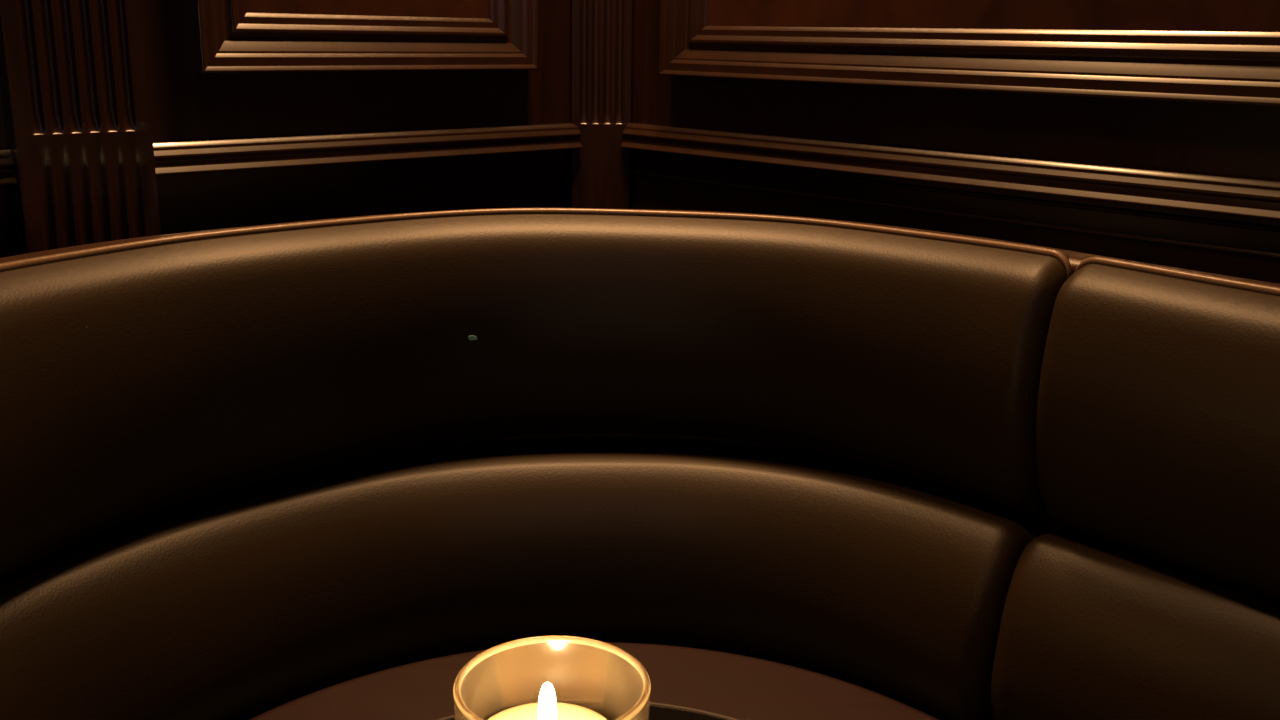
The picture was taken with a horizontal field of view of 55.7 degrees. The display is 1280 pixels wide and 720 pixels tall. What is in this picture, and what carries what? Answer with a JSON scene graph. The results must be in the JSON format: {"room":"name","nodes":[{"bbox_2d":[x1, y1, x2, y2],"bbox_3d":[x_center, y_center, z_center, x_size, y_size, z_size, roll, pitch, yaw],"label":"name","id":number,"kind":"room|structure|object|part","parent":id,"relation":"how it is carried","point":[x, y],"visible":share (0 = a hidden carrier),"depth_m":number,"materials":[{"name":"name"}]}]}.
{"room":"cocktail lounge","nodes":[
{"label":"cocktail lounge","id":0,"kind":"room"},
{"bbox_2d":[0,0,581,257],"bbox_3d":[-0.565,-0.552,1.244,1.350,2.600,0.125,-12,20,-41],"label":"wall","id":1,"kind":"structure","parent":0,"point":[263,112],"depth_m":1.46,"materials":[{"name":"brown wood"}]},
{"bbox_3d":[-0.831,-0.150,1.042,0.560,0.034,0.020,-12,20,-41],"label":"dado rail","id":2,"kind":"part","parent":1,"relation":"part of","materials":[{"name":"brown wood"}]},
{"bbox_2d":[0,0,160,254],"bbox_3d":[-0.579,-0.534,1.177,0.135,2.600,0.050,-12,20,-41],"label":"pilaster","id":3,"kind":"object","parent":1,"relation":"attached to","point":[74,81],"visible":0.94,"depth_m":1.23,"materials":[{"name":"brown wood"}]},
{"bbox_3d":[-0.301,-1.009,1.292,0.459,1.365,0.025,-12,20,-41],"label":"panel moulding","id":4,"kind":"part","parent":1,"relation":"part of","materials":[{"name":"brown wood"}]},
{"bbox_3d":[-0.312,-0.264,1.498,0.606,0.034,0.020,-12,20,-41],"label":"dado rail","id":5,"kind":"part","parent":1,"relation":"part of","materials":[{"name":"brown wood"}]},
{"bbox_2d":[571,0,631,208],"bbox_3d":[-0.054,-0.650,1.639,0.083,2.600,0.060,-2,15,-11],"label":"pilaster","id":6,"kind":"object","parent":1,"relation":"attached to","point":[601,30],"visible":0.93,"depth_m":1.69,"materials":[{"name":"brown wood"}]},
{"bbox_2d":[620,0,1279,283],"bbox_3d":[0.797,-0.436,0.897,0.125,2.600,2.300,-14,21,-43],"label":"wall","id":7,"kind":"structure","parent":0,"point":[1146,131],"depth_m":1.32,"materials":[{"name":"brown wood"}]},
{"bbox_3d":[0.773,-0.095,0.938,0.020,0.034,2.255,-14,21,-43],"label":"dado rail","id":8,"kind":"part","parent":7,"relation":"part of","materials":[{"name":"brown wood"}]},
{"bbox_3d":[0.728,-0.854,0.790,0.025,1.369,1.944,-14,21,-43],"label":"panel moulding","id":9,"kind":"part","parent":7,"relation":"part of","materials":[{"name":"brown wood"}]},
{"bbox_3d":[-0.017,1.009,0.635,3.200,0.080,3.100,1,15,0],"label":"floor","id":10,"kind":"structure","parent":0,"visible":0},
{"bbox_2d":[244,642,948,719],"bbox_3d":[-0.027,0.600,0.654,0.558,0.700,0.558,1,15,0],"label":"table","id":11,"kind":"object","parent":10,"relation":"on","point":[741,687],"visible":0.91,"depth_m":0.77,"materials":[{"name":"red wood"}]},
{"bbox_2d":[435,698,740,719],"bbox_3d":[-0.026,0.258,0.568,0.370,0.005,0.370,1,15,0],"label":"placemat","id":12,"kind":"object","parent":11,"relation":"on","point":[657,710],"visible":0.46,"depth_m":0.73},
{"bbox_2d":[453,635,650,719],"bbox_3d":[-0.044,0.200,0.609,0.097,0.086,0.097,1,15,0],"label":"candle holder","id":13,"kind":"object","parent":12,"relation":"on","point":[477,695],"visible":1,"depth_m":0.63,"materials":[{"name":"gold glass"}]},
{"bbox_2d":[488,683,606,719],"bbox_3d":[-0.047,0.196,0.608,0.075,0.076,0.075,1,15,0],"label":"candle","id":14,"kind":"object","parent":13,"relation":"in","point":[547,708],"visible":1,"depth_m":0.63,"materials":[{"name":"beige wax"}]},
{"bbox_2d":[0,208,1279,719],"bbox_3d":[0.335,0.444,0.839,1.891,0.916,1.038,8,16,23],"label":"banquette","id":15,"kind":"object","parent":10,"relation":"on","point":[248,472],"visible":0.97,"depth_m":1.16,"materials":[{"name":"brown leather"}]},
{"bbox_2d":[468,335,476,339],"bbox_3d":[-0.174,-0.023,1.263,0.012,0.006,0.002,-6,16,-23],"label":"paper scrap","id":16,"kind":"object","parent":15,"relation":"attached to","point":[470,337],"visible":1,"depth_m":1.26,"materials":[{"name":"grey paper"}]},
{"bbox_2d":[0,453,1037,719],"bbox_3d":[-0.116,0.286,1.030,1.006,0.212,0.740,1,15,0],"label":"cushion","id":17,"kind":"object","parent":15,"relation":"on","point":[250,598],"depth_m":1.21,"materials":[{"name":"brown leather"}]},
{"bbox_2d":[0,214,1069,579],"bbox_3d":[-0.202,0.032,1.080,1.159,0.256,0.508,-7,17,-28],"label":"cushion","id":18,"kind":"object","parent":15,"relation":"on","point":[140,376],"depth_m":1.19,"materials":[{"name":"brown leather"}]},
{"bbox_3d":[0.349,-0.016,0.857,1.862,0.024,0.928,4,15,12],"label":"cap rail","id":19,"kind":"part","parent":15,"relation":"part of","materials":[{"name":"brown leather"}]},
{"bbox_2d":[991,533,1279,719],"bbox_3d":[0.743,0.377,0.747,0.135,0.212,1.150,-12,20,-39],"label":"cushion","id":20,"kind":"object","parent":15,"relation":"on","point":[1085,626],"depth_m":1.04,"materials":[{"name":"brown leather"}]},
{"bbox_2d":[1036,264,1279,600],"bbox_3d":[0.749,0.154,0.685,0.101,0.256,1.147,-11,19,-38],"label":"cushion","id":21,"kind":"object","parent":15,"relation":"on","point":[1158,386],"depth_m":1.00,"materials":[{"name":"brown leather"}]}
]}

